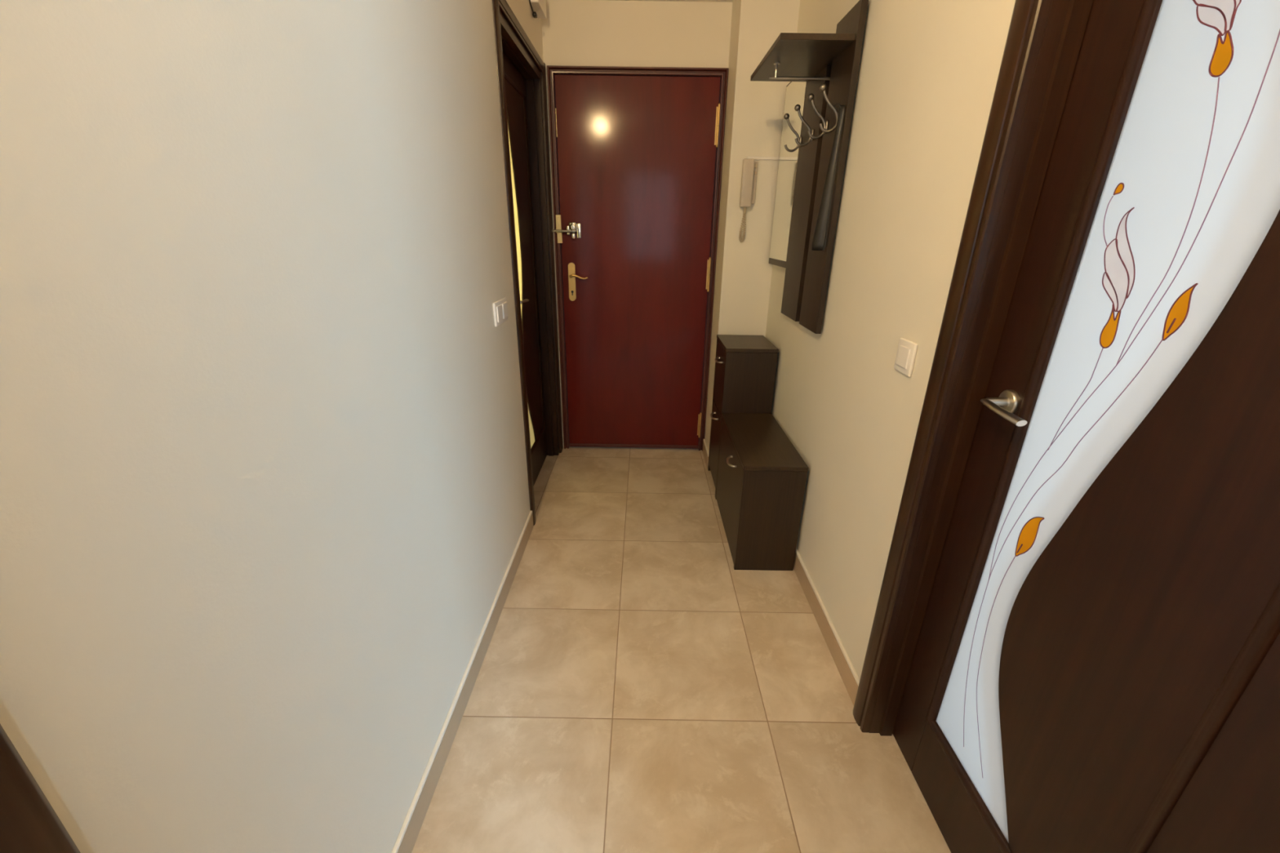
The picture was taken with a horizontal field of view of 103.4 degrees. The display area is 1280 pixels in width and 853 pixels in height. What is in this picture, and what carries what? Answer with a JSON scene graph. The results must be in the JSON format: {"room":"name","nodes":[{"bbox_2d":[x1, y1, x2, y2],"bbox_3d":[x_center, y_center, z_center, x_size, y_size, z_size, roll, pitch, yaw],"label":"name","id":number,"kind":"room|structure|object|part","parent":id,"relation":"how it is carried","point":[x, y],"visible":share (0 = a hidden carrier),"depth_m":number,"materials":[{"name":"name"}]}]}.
{"room":"apartment entrance hallway","nodes":[
{"label":"apartment entrance hallway","id":0,"kind":"room"},
{"bbox_2d":[0,0,543,852],"bbox_3d":[-0.576,0.024,0.335,0.120,2.345,5.638,1,21,0],"label":"wall","id":1,"kind":"structure","parent":0,"point":[264,509],"depth_m":0.66,"materials":[{"name":"beige paint"}]},
{"bbox_2d":[0,724,79,852],"bbox_3d":[-0.566,0.314,-0.060,0.140,2.091,0.922,1,21,0],"label":"door","id":2,"kind":"structure","parent":1,"relation":"in","point":[28,823],"depth_m":0.41,"materials":[{"name":"brown wood"}]},
{"bbox_2d":[391,511,533,852],"bbox_3d":[-0.518,0.757,1.561,0.010,0.088,1.776,1,21,0],"label":"baseboard","id":3,"kind":"structure","parent":1,"relation":"attached to","point":[406,841],"depth_m":1.41,"materials":[{"name":"beige tile"}]},
{"bbox_2d":[492,297,507,327],"bbox_3d":[-0.497,-0.412,1.813,0.013,0.082,0.160,1,21,0],"label":"light switch","id":4,"kind":"object","parent":1,"relation":"attached to","point":[500,307],"visible":1,"depth_m":1.78,"materials":[{"name":"white plastic"}]},
{"bbox_2d":[492,0,563,525],"bbox_3d":[-0.549,-0.663,2.456,0.128,2.083,0.920,1,21,0],"label":"door","id":5,"kind":"structure","parent":1,"relation":"in","point":[521,70],"depth_m":2.52,"materials":[{"name":"brown wood"}]},
{"bbox_3d":[-0.577,-0.654,2.388,0.004,1.687,0.281,1,21,0],"label":"glass pane","id":6,"kind":"part","parent":5,"relation":"part of","materials":[{"name":"glass"}]},
{"bbox_3d":[-0.582,-0.715,2.543,0.028,1.687,0.358,1,21,0],"label":"wave panel","id":7,"kind":"part","parent":5,"relation":"part of","materials":[{"name":"brown wood"}]},
{"bbox_3d":[-0.573,-0.691,2.484,0.028,1.727,0.530,1,21,0],"label":"panel moulding","id":8,"kind":"part","parent":5,"relation":"part of","materials":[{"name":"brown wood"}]},
{"bbox_3d":[-0.538,-0.562,2.262,0.064,0.050,0.132,1,21,0],"label":"handle","id":9,"kind":"part","parent":5,"relation":"part of","materials":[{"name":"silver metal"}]},
{"bbox_3d":[-0.489,-0.824,2.873,0.012,2.082,0.024,1,21,0],"label":"casing","id":10,"kind":"part","parent":5,"relation":"part of","materials":[{"name":"brown wood"}]},
{"bbox_2d":[528,0,546,18],"bbox_3d":[-0.459,-1.903,2.265,0.042,0.125,0.205,1,21,0],"label":"door chime","id":11,"kind":"object","parent":1,"relation":"attached to","point":[539,6],"visible":1,"depth_m":2.27,"materials":[{"name":"white plastic"}]},
{"bbox_2d":[541,0,732,447],"bbox_3d":[-0.032,-0.971,2.904,0.921,2.345,0.120,1,21,0],"label":"wall","id":12,"kind":"structure","parent":0,"point":[575,33],"depth_m":2.47,"materials":[{"name":"beige paint"}]},
{"bbox_2d":[546,65,728,451],"bbox_3d":[-0.036,-0.821,2.892,0.923,2.075,0.111,1,21,0],"label":"door","id":13,"kind":"structure","parent":12,"relation":"in","point":[637,153],"depth_m":2.82,"materials":[{"name":"red wood"}]},
{"bbox_3d":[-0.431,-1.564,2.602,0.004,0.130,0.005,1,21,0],"label":"night latch plate","id":14,"kind":"part","parent":13,"relation":"part of","materials":[{"name":"gold metal"}]},
{"bbox_3d":[-0.445,-1.081,2.768,0.033,0.145,0.016,1,21,0],"label":"strike plate","id":15,"kind":"part","parent":13,"relation":"part of","materials":[{"name":"gold metal"}]},
{"bbox_3d":[-0.388,-0.826,2.888,0.039,0.211,0.008,1,21,0],"label":"handle plate","id":16,"kind":"part","parent":13,"relation":"part of","materials":[{"name":"gold metal"}]},
{"bbox_3d":[-0.346,-0.846,2.851,0.106,0.028,0.047,1,21,0],"label":"lever handle","id":17,"kind":"part","parent":13,"relation":"part of","materials":[{"name":"gold metal"}]},
{"bbox_3d":[-0.040,0.126,3.257,0.832,0.022,0.008,1,21,0],"label":"rail","id":18,"kind":"part","parent":13,"relation":"part of","materials":[{"name":"brown wood"}]},
{"bbox_2d":[614,0,733,1],"bbox_3d":[0.088,-1.082,-0.102,1.416,0.050,5.638,1,21,0],"label":"ceiling","id":19,"kind":"structure","parent":0,"point":[615,0],"depth_m":2.42,"materials":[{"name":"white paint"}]},
{"bbox_2d":[411,446,951,852],"bbox_3d":[0.056,1.149,0.768,1.416,0.050,5.638,1,21,0],"label":"floor","id":20,"kind":"structure","parent":0,"point":[636,690],"depth_m":1.50,"materials":[{"name":"beige tile"}]},
{"bbox_2d":[707,334,778,495],"bbox_3d":[0.514,-0.055,2.697,0.279,0.804,0.340,1,21,0],"label":"cabinet","id":21,"kind":"object","parent":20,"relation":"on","point":[744,372],"visible":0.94,"depth_m":2.48,"materials":[{"name":"wood"}]},
{"bbox_3d":[0.391,-0.054,2.680,0.033,0.014,0.107,1,21,0],"label":"handle","id":22,"kind":"part","parent":21,"relation":"part of","materials":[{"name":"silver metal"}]},
{"bbox_3d":[0.413,0.090,2.755,0.015,0.399,0.302,1,21,0],"label":"flap door","id":23,"kind":"part","parent":21,"relation":"part of","materials":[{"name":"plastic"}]},
{"bbox_3d":[0.395,-0.333,2.550,0.033,0.014,0.107,1,21,0],"label":"handle","id":24,"kind":"part","parent":21,"relation":"part of","materials":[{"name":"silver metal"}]},
{"bbox_3d":[0.418,-0.256,2.620,0.015,0.332,0.302,1,21,0],"label":"flap door","id":25,"kind":"part","parent":21,"relation":"part of","materials":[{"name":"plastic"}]},
{"bbox_2d":[715,413,808,570],"bbox_3d":[0.508,0.268,2.313,0.279,0.481,0.611,1,21,0],"label":"cabinet","id":26,"kind":"object","parent":20,"relation":"on","point":[762,475],"visible":1,"depth_m":2.07,"materials":[{"name":"wood"}]},
{"bbox_3d":[0.408,0.272,2.315,0.015,0.446,0.573,1,21,0],"label":"flap door","id":27,"kind":"part","parent":26,"relation":"part of","materials":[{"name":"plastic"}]},
{"bbox_3d":[0.386,0.151,2.154,0.033,0.014,0.107,1,21,0],"label":"handle","id":28,"kind":"part","parent":26,"relation":"part of","materials":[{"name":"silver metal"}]},
{"bbox_2d":[704,0,799,453],"bbox_3d":[0.615,-0.910,2.773,0.375,2.345,0.398,1,21,0],"label":"wall","id":29,"kind":"structure","parent":0,"point":[754,109],"depth_m":2.46,"materials":[{"name":"beige paint"}]},
{"bbox_2d":[702,439,708,468],"bbox_3d":[0.406,0.165,3.115,0.010,0.088,0.252,1,21,0],"label":"baseboard","id":30,"kind":"structure","parent":29,"relation":"attached to","point":[705,451],"depth_m":3.09,"materials":[{"name":"beige tile"}]},
{"bbox_2d":[738,158,758,242],"bbox_3d":[0.522,-1.091,2.458,0.077,0.371,0.058,1,21,0],"label":"handset","id":31,"kind":"object","parent":29,"relation":"attached to","point":[749,166],"visible":1,"depth_m":2.42,"materials":[{"name":"beige plastic"}]},
{"bbox_3d":[0.512,-1.004,2.496,0.033,0.180,0.040,1,21,0],"label":"coiled cord","id":32,"kind":"part","parent":31,"relation":"part of","materials":[{"name":"beige plastic"}]},
{"bbox_3d":[0.528,-1.178,2.444,0.066,0.187,0.020,1,21,0],"label":"plate","id":33,"kind":"part","parent":31,"relation":"part of","materials":[{"name":"beige plastic"}]},
{"bbox_2d":[746,155,779,159],"bbox_3d":[0.599,-1.280,2.410,0.176,0.013,0.010,1,21,0],"label":"duct","id":34,"kind":"object","parent":29,"relation":"attached to","point":[748,157],"visible":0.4,"depth_m":2.40,"materials":[{"name":"white plastic"}]},
{"bbox_2d":[764,0,1015,679],"bbox_3d":[0.719,0.116,0.146,0.120,2.345,5.240,1,21,0],"label":"wall","id":35,"kind":"structure","parent":0,"point":[928,73],"depth_m":1.41,"materials":[{"name":"beige paint"}]},
{"bbox_2d":[750,0,868,333],"bbox_3d":[0.552,-0.956,2.059,0.256,0.993,0.844,1,21,0],"label":"coat rack","id":36,"kind":"object","parent":35,"relation":"attached to","point":[821,70],"visible":0.98,"depth_m":1.86,"materials":[{"name":"wood"}]},
{"bbox_2d":[768,81,806,261],"bbox_3d":[0.654,-1.130,2.257,0.002,0.730,0.325,1,21,0],"label":"mirror","id":37,"kind":"object","parent":36,"relation":"attached to","point":[796,91],"depth_m":2.24,"materials":[{"name":"mirror"}]},
{"bbox_3d":[0.564,-1.237,1.760,0.223,0.048,0.022,1,21,0],"label":"hanging rail","id":38,"kind":"part","parent":36,"relation":"part of","materials":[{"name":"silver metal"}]},
{"bbox_2d":[750,32,855,81],"bbox_3d":[0.541,-1.267,1.748,0.227,0.017,0.463,1,21,0],"label":"shelf","id":39,"kind":"object","parent":36,"relation":"attached to","point":[793,54],"depth_m":1.67,"materials":[{"name":"wood"}]},
{"bbox_3d":[0.660,-0.919,2.031,0.020,0.948,0.240,1,21,0],"label":"panel","id":40,"kind":"part","parent":36,"relation":"part of","materials":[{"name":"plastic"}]},
{"bbox_2d":[811,102,845,250],"bbox_3d":[0.624,-0.824,1.691,0.052,0.443,0.029,1,21,0],"label":"shoehorn","id":41,"kind":"object","parent":36,"relation":"hanging from","point":[820,237],"visible":1,"depth_m":1.70,"materials":[{"name":"black plastic"}]},
{"bbox_3d":[0.658,-0.839,1.764,0.020,0.993,0.212,1,21,0],"label":"panel","id":42,"kind":"part","parent":36,"relation":"part of","materials":[{"name":"wood"}]},
{"bbox_2d":[793,546,859,705],"bbox_3d":[0.654,0.507,2.247,0.010,0.088,1.611,1,21,0],"label":"baseboard","id":43,"kind":"structure","parent":35,"relation":"attached to","point":[848,674],"depth_m":1.73,"materials":[{"name":"beige tile"}]},
{"bbox_2d":[893,337,918,377],"bbox_3d":[0.660,-0.174,1.260,0.012,0.082,0.082,1,21,0],"label":"light switch","id":44,"kind":"object","parent":35,"relation":"attached to","point":[907,349],"visible":1,"depth_m":1.25,"materials":[{"name":"white plastic"}]},
{"bbox_2d":[853,0,1279,852],"bbox_3d":[0.707,0.028,0.722,0.140,2.091,0.878,1,21,0],"label":"door","id":45,"kind":"structure","parent":35,"relation":"in","point":[1073,646],"depth_m":0.79,"materials":[{"name":"brown wood"}]},
{"bbox_3d":[0.649,0.027,0.722,0.024,2.091,0.878,1,21,0],"label":"casing","id":46,"kind":"part","parent":45,"relation":"part of","materials":[{"name":"brown wood"}]},
{"bbox_3d":[0.723,0.492,1.026,0.001,0.485,0.115,1,21,0],"label":"painted stem","id":47,"kind":"part","parent":45,"relation":"part of","materials":[{"name":"purple"}]},
{"bbox_3d":[0.693,-0.033,0.952,0.064,0.050,0.132,1,21,0],"label":"handle","id":48,"kind":"part","parent":45,"relation":"part of","materials":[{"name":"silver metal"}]},
{"bbox_3d":[0.726,0.281,0.950,0.001,0.931,0.162,1,21,0],"label":"painted stem","id":49,"kind":"part","parent":45,"relation":"part of","materials":[{"name":"purple"}]},
{"bbox_3d":[0.731,-0.041,0.851,0.001,0.194,0.038,1,21,0],"label":"painted stem","id":50,"kind":"part","parent":45,"relation":"part of","materials":[{"name":"purple"}]},
{"bbox_3d":[0.735,-0.321,0.792,0.001,0.075,0.025,1,21,0],"label":"painted stem","id":51,"kind":"part","parent":45,"relation":"part of","materials":[{"name":"purple"}]},
{"bbox_3d":[0.731,-0.079,0.815,0.001,0.923,0.171,1,21,0],"label":"painted stem","id":52,"kind":"part","parent":45,"relation":"part of","materials":[{"name":"purple"}]},
{"bbox_3d":[0.739,0.030,0.683,0.028,1.687,0.318,1,21,0],"label":"wave panel","id":53,"kind":"part","parent":45,"relation":"part of","materials":[{"name":"brown wood"}]},
{"bbox_3d":[0.734,-0.264,0.697,0.001,0.376,0.032,1,21,0],"label":"painted stem","id":54,"kind":"part","parent":45,"relation":"part of","materials":[{"name":"purple"}]}
]}

